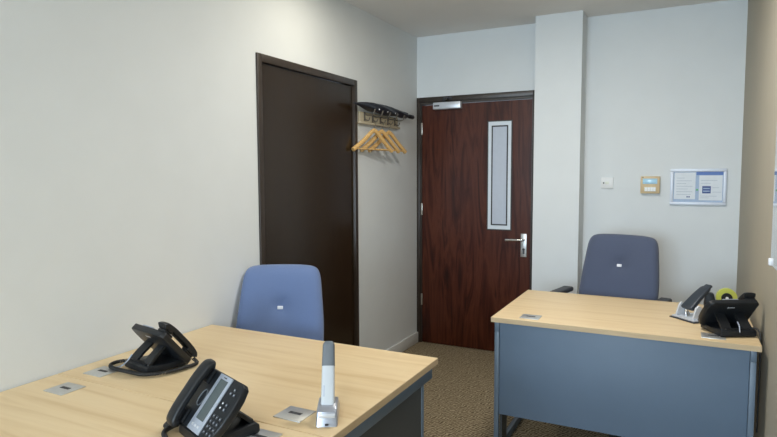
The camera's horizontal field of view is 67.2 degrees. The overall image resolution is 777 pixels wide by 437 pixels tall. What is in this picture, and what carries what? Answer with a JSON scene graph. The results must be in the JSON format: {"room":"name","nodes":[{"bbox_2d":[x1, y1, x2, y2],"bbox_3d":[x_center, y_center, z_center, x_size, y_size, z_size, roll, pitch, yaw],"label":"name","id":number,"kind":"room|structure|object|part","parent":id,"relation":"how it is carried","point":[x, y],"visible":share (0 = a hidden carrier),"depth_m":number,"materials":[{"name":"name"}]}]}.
{"room":"office","nodes":[
{"label":"office","id":0,"kind":"room"},
{"bbox_2d":[0,0,416,391],"bbox_3d":[-1.789,0.076,1.127,0.120,2.603,8.781,2,5,27],"label":"wall","id":1,"kind":"structure","parent":0,"point":[129,154],"depth_m":2.52,"materials":[{"name":"paint"}]},
{"bbox_2d":[255,52,358,345],"bbox_3d":[-0.498,0.133,3.654,0.112,2.102,1.059,2,5,27],"label":"door","id":2,"kind":"structure","parent":1,"relation":"in","point":[307,117],"depth_m":3.61,"materials":[{"name":"brown wood"}]},
{"bbox_2d":[358,109,404,128],"bbox_3d":[-0.029,-0.731,4.308,0.109,0.100,0.620,2,5,27],"label":"coat rack","id":3,"kind":"object","parent":1,"relation":"attached to","point":[363,117],"visible":0.91,"depth_m":4.27,"materials":[{"name":"beige wood"}]},
{"bbox_2d":[351,120,393,152],"bbox_3d":[-0.107,-0.583,4.136,0.036,0.224,0.426,3,6,40],"label":"hanger","id":4,"kind":"object","parent":3,"relation":"hanging from","point":[362,141],"visible":1,"depth_m":4.11,"materials":[{"name":"brown wood"}]},
{"bbox_2d":[360,122,399,152],"bbox_3d":[-0.055,-0.590,4.238,0.036,0.224,0.426,3,6,40],"label":"hanger","id":5,"kind":"object","parent":3,"relation":"hanging from","point":[381,131],"visible":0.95,"depth_m":4.23,"materials":[{"name":"brown wood"}]},
{"bbox_2d":[353,102,414,118],"bbox_3d":[-0.018,-0.798,4.321,0.096,0.077,0.968,2,5,27],"label":"umbrella","id":6,"kind":"object","parent":3,"relation":"on","point":[368,106],"visible":0.98,"depth_m":4.21,"materials":[{"name":"black fabric"}]},
{"bbox_2d":[368,123,406,153],"bbox_3d":[-0.003,-0.598,4.341,0.036,0.224,0.426,3,6,40],"label":"hanger","id":7,"kind":"object","parent":3,"relation":"hanging from","point":[402,149],"visible":0.83,"depth_m":4.35,"materials":[{"name":"brown wood"}]},
{"bbox_2d":[387,332,417,352],"bbox_3d":[0.024,1.065,4.637,0.016,0.092,1.031,2,5,27],"label":"baseboard","id":8,"kind":"structure","parent":1,"relation":"attached to","point":[412,339],"depth_m":4.85,"materials":[{"name":"paint"}]},
{"bbox_2d":[402,342,608,436],"bbox_3d":[-0.669,1.452,0.665,2.679,0.080,9.081,2,5,27],"label":"floor","id":9,"kind":"structure","parent":0,"point":[459,395],"depth_m":3.77,"materials":[{"name":"brown carpet"}]},
{"bbox_2d":[0,374,319,436],"bbox_3d":[-0.866,0.978,1.554,1.186,0.734,0.790,2,5,27],"label":"office desk","id":10,"kind":"object","parent":9,"relation":"on","point":[56,405],"visible":0.91,"depth_m":1.79,"materials":[{"name":"brown wood"}]},
{"bbox_2d":[161,359,259,436],"bbox_3d":[-0.514,0.510,1.637,0.230,0.185,0.279,-4,6,-41],"label":"desk phone","id":11,"kind":"object","parent":10,"relation":"on","point":[210,403],"visible":1,"depth_m":1.62,"materials":[{"name":"black plastic"}]},
{"bbox_3d":[-0.617,0.585,1.655,0.062,0.032,0.170,0,4,5],"label":"handset cord","id":12,"kind":"part","parent":11,"relation":"part of","materials":[{"name":"black plastic"}]},
{"bbox_2d":[57,325,437,436],"bbox_3d":[-0.509,0.924,2.259,1.186,0.734,0.790,2,5,27],"label":"office desk","id":13,"kind":"object","parent":9,"relation":"on","point":[380,393],"visible":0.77,"depth_m":2.11,"materials":[{"name":"brown wood"}]},
{"bbox_2d":[108,321,198,375],"bbox_3d":[-0.894,0.468,2.212,0.280,0.186,0.246,3,5,38],"label":"desk phone","id":14,"kind":"object","parent":13,"relation":"on","point":[166,354],"visible":1,"depth_m":2.18,"materials":[{"name":"black plastic"}]},
{"bbox_3d":[-0.895,0.549,2.178,0.333,0.029,0.163,0,4,5],"label":"handset cord","id":15,"kind":"part","parent":14,"relation":"part of","materials":[{"name":"black plastic"}]},
{"bbox_2d":[316,341,339,426],"bbox_3d":[-0.181,0.487,1.747,0.063,0.219,0.148,0,4,-2],"label":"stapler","id":16,"kind":"object","parent":13,"relation":"on","point":[328,408],"visible":1,"depth_m":1.73,"materials":[{"name":"silver metal"}]},
{"bbox_3d":[-0.179,0.571,1.692,0.048,0.012,0.010,0,4,-2],"label":"plate","id":17,"kind":"part","parent":16,"relation":"part of","materials":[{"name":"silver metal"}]},
{"bbox_3d":[-0.008,0.631,1.977,0.024,0.052,0.755,2,5,27],"label":"rail","id":18,"kind":"part","parent":13,"relation":"part of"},
{"bbox_3d":[-0.028,0.980,1.958,0.014,0.642,0.653,2,5,27],"label":"panel","id":19,"kind":"part","parent":13,"relation":"part of","materials":[{"name":"grey wood"}]},
{"bbox_3d":[0.124,0.962,2.258,0.020,0.652,0.020,2,5,27],"label":"leg","id":20,"kind":"part","parent":13,"relation":"part of","materials":[{"name":"grey metal"}]},
{"bbox_2d":[236,264,323,340],"bbox_3d":[-0.549,0.757,2.763,0.600,0.990,0.685,0,4,0],"label":"office chair","id":21,"kind":"object","parent":9,"relation":"on","point":[281,299],"visible":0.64,"depth_m":2.97,"materials":[{"name":"blue fabric"}]},
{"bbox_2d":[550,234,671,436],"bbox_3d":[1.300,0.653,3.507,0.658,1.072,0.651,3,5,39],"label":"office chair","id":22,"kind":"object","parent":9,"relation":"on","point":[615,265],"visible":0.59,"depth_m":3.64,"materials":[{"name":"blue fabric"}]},
{"bbox_3d":[1.440,0.379,3.663,0.480,0.549,0.185,3,5,39],"label":"backrest","id":23,"kind":"part","parent":22,"relation":"part of","materials":[{"name":"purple fabric"}]},
{"bbox_2d":[491,290,761,436],"bbox_3d":[1.223,0.855,3.091,1.171,0.734,0.788,2,5,27],"label":"office desk","id":24,"kind":"object","parent":9,"relation":"on","point":[623,367],"visible":0.88,"depth_m":2.77,"materials":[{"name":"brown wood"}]},
{"bbox_3d":[0.721,0.853,3.334,0.024,0.704,0.740,2,5,27],"label":"leg frame","id":25,"kind":"part","parent":24,"relation":"part of","materials":[{"name":"grey metal"}]},
{"bbox_2d":[669,284,711,323],"bbox_3d":[1.532,0.418,2.916,0.173,0.168,0.156,-2,5,-18],"label":"hole punch","id":26,"kind":"object","parent":24,"relation":"on","point":[682,312],"visible":0.9,"depth_m":2.90,"materials":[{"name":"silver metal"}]},
{"bbox_3d":[1.517,0.492,2.916,0.126,0.008,0.140,-2,5,-18],"label":"plate","id":27,"kind":"part","parent":26,"relation":"part of","materials":[{"name":"silver metal"}]},
{"bbox_3d":[1.544,0.393,2.918,0.146,0.120,0.072,-2,5,-18],"label":"lever","id":28,"kind":"part","parent":26,"relation":"part of","materials":[{"name":"black plastic"}]},
{"bbox_2d":[703,288,737,305],"bbox_3d":[1.716,0.426,3.016,0.154,0.136,0.045,1,5,21],"label":"tape dispenser","id":29,"kind":"object","parent":24,"relation":"on","point":[724,293],"visible":0.48,"depth_m":3.00,"materials":[{"name":"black plastic"}]},
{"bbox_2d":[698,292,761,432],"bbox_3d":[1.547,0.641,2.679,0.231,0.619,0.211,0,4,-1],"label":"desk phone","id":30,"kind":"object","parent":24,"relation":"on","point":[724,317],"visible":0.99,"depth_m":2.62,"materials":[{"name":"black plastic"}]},
{"bbox_3d":[1.627,0.718,2.607,0.018,0.474,0.060,-3,5,-37],"label":"power cord","id":31,"kind":"part","parent":30,"relation":"part of","materials":[{"name":"black plastic"}]},
{"bbox_3d":[1.716,0.887,2.831,0.024,0.704,0.740,2,5,27],"label":"leg frame","id":32,"kind":"part","parent":24,"relation":"part of","materials":[{"name":"grey metal"}]},
{"bbox_2d":[344,0,726,36],"bbox_3d":[-0.680,-1.234,0.464,2.679,0.100,9.081,2,5,27],"label":"ceiling","id":33,"kind":"structure","parent":0,"point":[418,18],"depth_m":4.10,"materials":[{"name":"paint"}]},
{"bbox_2d":[532,10,586,293],"bbox_3d":[1.272,-0.179,4.374,0.331,2.603,0.206,2,5,27],"label":"pillar","id":34,"kind":"structure","parent":0,"point":[560,38],"depth_m":4.26,"materials":[{"name":"paint"}]},
{"bbox_2d":[417,0,747,304],"bbox_3d":[1.280,-0.193,4.552,2.499,2.603,0.120,2,5,27],"label":"wall","id":35,"kind":"structure","parent":0,"point":[665,87],"depth_m":4.15,"materials":[{"name":"paint"}]},
{"bbox_2d":[417,90,534,350],"bbox_3d":[0.702,0.044,4.792,1.023,2.100,0.208,2,5,27],"label":"door","id":36,"kind":"structure","parent":35,"relation":"in","point":[475,152],"depth_m":4.81,"materials":[{"name":"brown wood"}]},
{"bbox_3d":[0.466,-0.975,4.772,0.084,0.042,0.100,2,5,27],"label":"closer arm","id":37,"kind":"part","parent":36,"relation":"part of"},
{"bbox_3d":[0.889,-0.343,4.679,0.187,0.861,0.005,2,5,27],"label":"vision panel","id":38,"kind":"part","parent":36,"relation":"part of","materials":[{"name":"clear glass"}]},
{"bbox_3d":[0.887,-0.343,4.676,0.113,0.777,0.002,2,5,27],"label":"frosted pane","id":39,"kind":"part","parent":36,"relation":"part of","materials":[{"name":"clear glass"}]},
{"bbox_3d":[1.000,0.170,4.619,0.146,0.025,0.063,2,5,27],"label":"lever","id":40,"kind":"part","parent":36,"relation":"part of","materials":[{"name":"silver metal"}]},
{"bbox_3d":[1.070,0.213,4.627,0.047,0.185,0.008,2,5,27],"label":"handle","id":41,"kind":"part","parent":36,"relation":"part of","materials":[{"name":"metal"}]},
{"bbox_2d":[601,177,612,188],"bbox_3d":[1.610,-0.262,4.304,0.085,0.081,0.014,2,5,27],"label":"switch","id":42,"kind":"object","parent":35,"relation":"attached to","point":[606,182],"visible":1,"depth_m":4.30,"materials":[{"name":"white plastic"}]},
{"bbox_2d":[640,176,659,193],"bbox_3d":[1.865,-0.240,4.165,0.126,0.122,0.034,2,5,27],"label":"alarm keypad","id":43,"kind":"object","parent":35,"relation":"attached to","point":[649,184],"visible":1,"depth_m":4.15,"materials":[{"name":"beige plastic"}]},
{"bbox_2d":[670,168,726,205],"bbox_3d":[2.137,-0.218,4.038,0.346,0.252,0.018,2,5,27],"label":"picture frame","id":44,"kind":"object","parent":35,"relation":"attached to","point":[687,186],"visible":1,"depth_m":4.04,"materials":[{"name":"white paper"}]},
{"bbox_2d":[736,0,776,436],"bbox_3d":[0.441,0.152,0.002,0.120,2.603,8.781,2,5,27],"label":"wall","id":45,"kind":"structure","parent":0,"point":[754,274],"depth_m":2.84,"materials":[{"name":"beige paint"}]},
{"bbox_2d":[768,130,776,269],"bbox_3d":[1.191,-0.229,1.635,0.034,0.924,1.416,2,5,27],"label":"board","id":46,"kind":"object","parent":45,"relation":"attached to","point":[772,261],"visible":1,"depth_m":2.23,"materials":[{"name":"white"}]},
{"bbox_3d":[1.184,-0.231,1.635,0.006,0.920,1.410,2,5,27],"label":"panel","id":47,"kind":"part","parent":46,"relation":"part of","materials":[{"name":"white glass"}]}
]}

